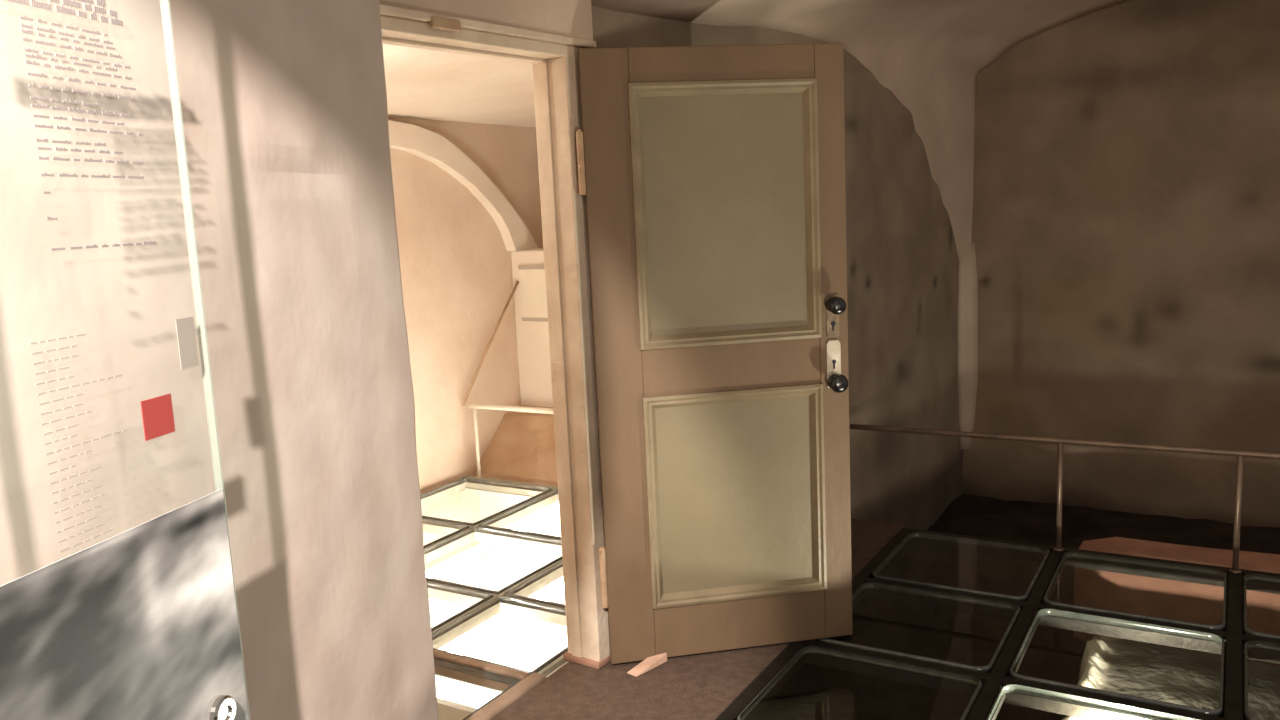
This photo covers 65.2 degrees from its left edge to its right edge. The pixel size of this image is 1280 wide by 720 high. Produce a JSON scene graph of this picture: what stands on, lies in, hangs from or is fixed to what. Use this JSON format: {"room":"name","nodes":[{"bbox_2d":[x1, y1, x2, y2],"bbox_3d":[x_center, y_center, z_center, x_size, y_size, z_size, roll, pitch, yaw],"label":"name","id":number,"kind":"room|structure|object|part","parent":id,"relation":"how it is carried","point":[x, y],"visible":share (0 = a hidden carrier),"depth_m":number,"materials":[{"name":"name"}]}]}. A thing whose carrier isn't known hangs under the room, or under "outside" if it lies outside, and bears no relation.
{"room":"museum exhibition room","nodes":[
{"label":"museum exhibition room","id":0,"kind":"room"},
{"bbox_2d":[0,0,438,719],"bbox_3d":[-1.028,0.040,0.890,0.227,2.750,3.204,-1,9,14],"label":"wall","id":1,"kind":"structure","parent":0,"point":[265,195],"depth_m":1.76,"materials":[{"name":"paint"}]},
{"bbox_2d":[0,0,248,719],"bbox_3d":[-0.752,-0.021,1.310,0.105,1.480,0.458,-1,9,14],"label":"panel","id":2,"kind":"object","parent":1,"relation":"attached to","point":[140,622],"visible":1,"depth_m":1.35,"materials":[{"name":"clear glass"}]},
{"bbox_2d":[30,334,125,552],"bbox_3d":[-0.714,0.099,1.296,0.001,0.264,0.140,-1,9,14],"label":"print","id":3,"kind":"object","parent":2,"relation":"on","point":[124,533],"depth_m":1.27},
{"bbox_2d":[8,0,156,250],"bbox_3d":[-0.732,-0.300,1.241,0.001,0.326,0.322,-1,9,14],"label":"print","id":4,"kind":"object","parent":2,"relation":"attached to","point":[93,16],"depth_m":1.28},
{"bbox_2d":[0,489,248,719],"bbox_3d":[-0.692,0.470,1.373,0.001,0.475,0.454,-1,9,14],"label":"photo","id":5,"kind":"object","parent":2,"relation":"attached to","point":[140,622],"depth_m":1.37},
{"bbox_2d":[383,44,535,127],"bbox_3d":[-0.602,-1.357,4.188,2.400,0.415,5.100,2,10,31],"label":"ceiling","id":6,"kind":"structure","parent":0,"point":[420,83],"depth_m":4.78,"materials":[{"name":"paint"}]},
{"bbox_2d":[388,117,542,544],"bbox_3d":[-1.519,-0.059,5.207,0.200,3.300,5.500,2,10,31],"label":"wall","id":7,"kind":"structure","parent":0,"point":[456,263],"depth_m":5.78,"materials":[{"name":"paint"}]},
{"bbox_2d":[388,120,537,250],"bbox_3d":[-1.070,-0.963,5.655,0.090,0.750,1.470,2,10,31],"label":"trim","id":8,"kind":"structure","parent":7,"relation":"attached to","point":[426,144],"depth_m":5.71,"materials":[{"name":"paint"}]},
{"bbox_2d":[379,0,592,40],"bbox_3d":[-0.582,-1.338,2.597,0.140,0.880,1.235,4,11,36],"label":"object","id":9,"kind":"object","parent":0,"point":[571,18],"visible":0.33,"depth_m":2.85,"materials":[{"name":"paint"}]},
{"bbox_2d":[511,248,552,406],"bbox_3d":[0.261,0.279,6.165,1.910,1.980,0.770,2,10,31],"label":"wall","id":10,"kind":"structure","parent":0,"point":[533,350],"depth_m":6.20,"materials":[{"name":"paint"}]},
{"bbox_2d":[462,281,518,405],"bbox_3d":[-0.889,-0.112,5.982,0.018,0.677,0.604,2,10,31],"label":"handrail","id":11,"kind":"object","parent":10,"relation":"attached to","point":[517,282],"visible":1,"depth_m":5.96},
{"bbox_2d":[518,265,547,321],"bbox_3d":[-0.576,-0.405,6.082,0.375,0.345,0.011,2,10,31],"label":"paper notice","id":12,"kind":"object","parent":10,"relation":"attached to","point":[532,277],"visible":0.64,"depth_m":6.12,"materials":[{"name":"white paper"}]},
{"bbox_2d":[425,488,903,719],"bbox_3d":[0.426,1.449,1.668,6.860,0.400,6.020,2,10,31],"label":"floor","id":13,"kind":"structure","parent":0,"point":[701,686],"depth_m":3.46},
{"bbox_2d":[425,542,498,577],"bbox_3d":[-0.860,0.969,4.770,0.085,0.038,0.495,2,10,31],"label":"tube light","id":14,"kind":"object","parent":13,"relation":"attached to","point":[461,558],"depth_m":4.80,"materials":[{"name":"white"}]},
{"bbox_2d":[448,615,522,654],"bbox_3d":[-0.596,1.087,3.905,0.070,0.038,0.376,2,10,31],"label":"tube light","id":15,"kind":"object","parent":13,"relation":"attached to","point":[487,633],"depth_m":3.92,"materials":[{"name":"white"}]},
{"bbox_2d":[420,476,567,719],"bbox_3d":[-0.834,0.940,4.280,1.955,0.082,2.620,2,10,31],"label":"grid","id":16,"kind":"object","parent":13,"relation":"in","point":[529,681],"visible":0.27,"depth_m":4.01,"materials":[{"name":"grey metal"}]},
{"bbox_2d":[422,518,469,547],"bbox_3d":[-1.262,0.861,4.794,0.628,0.027,0.638,2,10,31],"label":"glass panel","id":17,"kind":"object","parent":16,"relation":"in","point":[461,527],"visible":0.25,"depth_m":4.95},
{"bbox_2d":[427,582,492,630],"bbox_3d":[-0.990,0.975,3.956,0.658,0.027,0.496,2,10,31],"label":"glass panel","id":18,"kind":"object","parent":16,"relation":"in","point":[484,596],"visible":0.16,"depth_m":4.05,"materials":[{"name":"glass"}]},
{"bbox_2d":[434,658,521,719],"bbox_3d":[-0.765,1.089,3.131,0.533,0.027,0.616,2,10,31],"label":"glass panel","id":19,"kind":"object","parent":16,"relation":"in","point":[512,681],"visible":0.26,"depth_m":3.34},
{"bbox_2d":[420,478,552,525],"bbox_3d":[-0.916,0.758,5.370,0.628,0.027,0.678,2,10,31],"label":"glass panel","id":20,"kind":"object","parent":16,"relation":"in","point":[543,490],"visible":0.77,"depth_m":5.57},
{"bbox_2d":[424,527,561,594],"bbox_3d":[-0.690,0.885,4.455,0.658,0.027,0.638,2,10,31],"label":"glass panel","id":21,"kind":"object","parent":16,"relation":"in","point":[473,529],"visible":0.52,"depth_m":4.66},
{"bbox_2d":[432,596,567,673],"bbox_3d":[-0.459,0.998,3.642,0.533,0.027,0.496,2,10,31],"label":"glass panel","id":22,"kind":"object","parent":16,"relation":"in","point":[499,599],"visible":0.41,"depth_m":3.83,"materials":[{"name":"clear glass"}]},
{"bbox_2d":[467,402,552,477],"bbox_3d":[-0.213,0.494,5.351,1.780,0.448,0.040,2,10,31],"label":"guard rail","id":23,"kind":"object","parent":16,"relation":"on","point":[474,406],"visible":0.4,"depth_m":5.69,"materials":[{"name":"white metal"}]},
{"bbox_3d":[-0.943,0.474,5.786,0.040,0.425,0.040,-3,9,0],"label":"post","id":24,"kind":"part","parent":23,"relation":"part of","materials":[{"name":"white metal"}]},
{"bbox_3d":[-0.222,0.291,5.321,1.780,0.037,0.032,2,10,31],"label":"rail","id":25,"kind":"part","parent":23,"relation":"part of","materials":[{"name":"white metal"}]},
{"bbox_2d":[478,489,560,539],"bbox_3d":[-0.345,0.782,5.031,0.658,0.027,0.678,2,10,31],"label":"glass panel","id":26,"kind":"object","parent":16,"relation":"in","point":[485,524],"visible":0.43,"depth_m":5.05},
{"bbox_2d":[504,561,564,607],"bbox_3d":[-0.159,0.908,4.141,0.533,0.027,0.638,2,10,31],"label":"glass panel","id":27,"kind":"object","parent":16,"relation":"in","point":[510,593],"visible":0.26,"depth_m":4.09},
{"bbox_2d":[513,510,555,530],"bbox_3d":[-0.534,0.871,5.314,0.085,0.038,0.356,2,10,31],"label":"tube light","id":28,"kind":"object","parent":13,"relation":"attached to","point":[547,516],"depth_m":5.33,"materials":[{"name":"white"}]},
{"bbox_2d":[537,583,563,600],"bbox_3d":[-0.359,1.016,4.300,0.069,0.038,0.191,2,10,31],"label":"tube light","id":29,"kind":"object","parent":13,"relation":"attached to","point":[552,594],"depth_m":4.31,"materials":[{"name":"white"}]},
{"bbox_2d":[627,653,667,676],"bbox_3d":[0.025,1.001,3.304,0.044,0.030,0.148,6,12,44],"label":"wedge","id":30,"kind":"object","parent":13,"relation":"on","point":[649,663],"visible":1,"depth_m":3.30,"materials":[{"name":"brown wood"}]},
{"bbox_2d":[717,528,1279,719],"bbox_3d":[1.560,0.990,3.254,2.010,0.067,2.010,2,10,31],"label":"grid","id":31,"kind":"object","parent":13,"relation":"in","point":[1234,637],"visible":0.7,"depth_m":3.42,"materials":[{"name":"metal"}]},
{"bbox_2d":[737,646,981,719],"bbox_3d":[0.673,1.037,3.027,0.596,0.027,0.586,2,10,31],"label":"glass panel","id":32,"kind":"object","parent":31,"relation":"on","point":[966,678],"visible":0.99,"depth_m":3.23,"materials":[{"name":"clear glass"}]},
{"bbox_2d":[815,582,1020,672],"bbox_3d":[0.999,0.940,3.570,0.596,0.027,0.586,2,10,31],"label":"glass panel","id":33,"kind":"object","parent":31,"relation":"on","point":[988,668],"visible":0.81,"depth_m":3.65,"materials":[{"name":"clear glass"}]},
{"bbox_2d":[872,532,1049,600],"bbox_3d":[1.329,0.841,4.121,0.596,0.027,0.606,2,10,31],"label":"glass panel","id":34,"kind":"object","parent":31,"relation":"in","point":[900,545],"visible":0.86,"depth_m":4.24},
{"bbox_2d":[849,424,1279,573],"bbox_3d":[2.139,0.575,3.947,2.700,0.490,0.040,2,10,31],"label":"guard rail","id":35,"kind":"object","parent":31,"relation":"on","point":[1240,454],"visible":1,"depth_m":4.08,"materials":[{"name":"metal"}]},
{"bbox_3d":[1.752,0.569,4.178,0.040,0.468,0.040,-3,9,0],"label":"post","id":36,"kind":"part","parent":35,"relation":"part of","materials":[{"name":"metal"}]},
{"bbox_3d":[2.128,0.350,3.913,2.700,0.035,0.025,2,10,31],"label":"rail","id":37,"kind":"part","parent":35,"relation":"part of","materials":[{"name":"metal"}]},
{"bbox_3d":[2.303,0.591,3.852,0.040,0.471,0.040,-3,9,0],"label":"post","id":38,"kind":"part","parent":35,"relation":"part of","materials":[{"name":"metal"}]},
{"bbox_2d":[986,684,1200,719],"bbox_3d":[1.228,1.061,2.699,0.586,0.027,0.586,2,10,31],"label":"glass panel","id":39,"kind":"object","parent":31,"relation":"on","point":[1157,715],"visible":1,"depth_m":2.97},
{"bbox_2d":[1010,609,1224,716],"bbox_3d":[1.553,0.964,3.241,0.586,0.027,0.586,2,10,31],"label":"glass panel","id":40,"kind":"object","parent":31,"relation":"on","point":[1218,711],"visible":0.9,"depth_m":3.35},
{"bbox_2d":[1043,551,1226,630],"bbox_3d":[1.884,0.865,3.792,0.586,0.027,0.606,2,10,31],"label":"glass panel","id":41,"kind":"object","parent":31,"relation":"on","point":[1158,564],"visible":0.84,"depth_m":3.92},
{"bbox_2d":[1243,573,1279,639],"bbox_3d":[2.438,0.888,3.464,0.596,0.027,0.606,2,10,31],"label":"glass panel","id":42,"kind":"object","parent":31,"relation":"on","point":[1253,576],"visible":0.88,"depth_m":3.66,"materials":[{"name":"clear glass"}]},
{"bbox_2d":[1244,640,1279,719],"bbox_3d":[2.108,0.987,2.913,0.596,0.027,0.586,2,10,31],"label":"glass panel","id":43,"kind":"object","parent":31,"relation":"on","point":[1253,643],"visible":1,"depth_m":3.20,"materials":[{"name":"clear glass"}]},
{"bbox_2d":[591,5,962,529],"bbox_3d":[0.931,-0.342,4.808,0.127,3.650,3.765,4,11,36],"label":"wall","id":44,"kind":"structure","parent":0,"point":[903,259],"depth_m":5.26,"materials":[{"name":"paint"}]},
{"bbox_2d":[379,4,610,668],"bbox_3d":[-0.457,0.078,2.897,0.176,2.022,1.040,4,11,36],"label":"trim","id":45,"kind":"structure","parent":44,"relation":"attached to","point":[553,58],"depth_m":3.16,"materials":[{"name":"paint"},{"name":"wood"}]},
{"bbox_3d":[-0.507,-0.875,2.607,0.016,0.027,0.100,4,11,36],"label":"strike plate","id":46,"kind":"part","parent":45,"relation":"part of","materials":[{"name":"paint"}]},
{"bbox_2d":[576,43,852,663],"bbox_3d":[0.267,0.007,3.220,0.865,1.975,0.100,-4,9,-10],"label":"door","id":47,"kind":"structure","parent":44,"relation":"in","point":[712,181],"depth_m":3.23,"materials":[{"name":"paint"}]},
{"bbox_3d":[0.275,-0.464,3.190,0.599,0.820,0.016,-4,9,-10],"label":"panel","id":48,"kind":"part","parent":47,"relation":"part of","materials":[{"name":"paint"}]},
{"bbox_3d":[0.279,-0.461,3.171,0.607,0.828,0.026,-4,9,-10],"label":"moulding","id":49,"kind":"part","parent":47,"relation":"part of","materials":[{"name":"paint"}]},
{"bbox_3d":[0.318,0.447,3.328,0.599,0.706,0.016,-4,9,-10],"label":"panel","id":50,"kind":"part","parent":47,"relation":"part of","materials":[{"name":"paint"}]},
{"bbox_3d":[0.322,0.450,3.309,0.607,0.714,0.026,-4,9,-10],"label":"moulding","id":51,"kind":"part","parent":47,"relation":"part of","materials":[{"name":"paint"}]},
{"bbox_3d":[0.639,0.013,3.300,0.048,0.158,0.005,-4,9,-10],"label":"lock plate","id":52,"kind":"part","parent":47,"relation":"part of","materials":[{"name":"metal"}]},
{"bbox_3d":[0.636,-0.176,3.242,0.058,0.057,0.059,-4,9,-10],"label":"knob","id":53,"kind":"part","parent":47,"relation":"part of","materials":[{"name":"black metal"}]},
{"bbox_3d":[0.649,0.075,3.278,0.062,0.061,0.059,-4,9,-10],"label":"knob","id":54,"kind":"part","parent":47,"relation":"part of","materials":[{"name":"black metal"}]},
{"bbox_2d":[958,242,977,449],"bbox_3d":[2.052,-0.077,6.222,0.085,1.300,0.189,4,11,39],"label":"trim","id":55,"kind":"structure","parent":44,"relation":"attached to","point":[968,284],"depth_m":6.19,"materials":[{"name":"paint"}]},
{"bbox_2d":[591,0,1132,258],"bbox_3d":[1.693,-1.080,4.550,6.250,1.826,2.821,-5,9,-18],"label":"ceiling","id":56,"kind":"structure","parent":0,"point":[930,54],"depth_m":5.22,"materials":[{"name":"paint"}]},
{"bbox_2d":[753,493,1279,719],"bbox_3d":[3.064,1.236,3.779,5.310,0.148,4.425,2,10,31],"label":"floor","id":57,"kind":"structure","parent":0,"point":[814,692],"depth_m":4.74,"materials":[{"name":"soil"}]},
{"bbox_2d":[1062,634,1279,719],"bbox_3d":[1.845,1.266,3.127,1.280,0.451,1.850,2,10,31],"label":"mound","id":58,"kind":"object","parent":57,"relation":"on","point":[1187,677],"visible":0.65,"depth_m":3.36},
{"bbox_2d":[1073,537,1279,666],"bbox_3d":[3.391,1.083,3.712,3.250,0.434,0.470,2,10,31],"label":"stone kerb","id":59,"kind":"object","parent":57,"relation":"on","point":[1134,594],"visible":0.48,"depth_m":4.20,"materials":[{"name":"brown stone"}]},
{"bbox_2d":[962,0,1279,527],"bbox_3d":[3.795,-0.485,5.195,4.300,3.850,0.207,3,10,32],"label":"wall","id":60,"kind":"structure","parent":0,"point":[1125,233],"depth_m":5.68,"materials":[{"name":"paint"}]},
{"bbox_3d":[-0.018,1.136,5.707,1.984,0.450,1.515,-3,9,0],"label":"floor","id":61,"kind":"structure","parent":0,"visible":0},
{"bbox_2d":[473,405,557,485],"bbox_3d":[-0.056,0.660,5.657,1.910,0.610,0.530,2,10,31],"label":"wall","id":62,"kind":"structure","parent":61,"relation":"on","point":[522,448],"depth_m":5.93,"materials":[{"name":"beige paint"}]}
]}

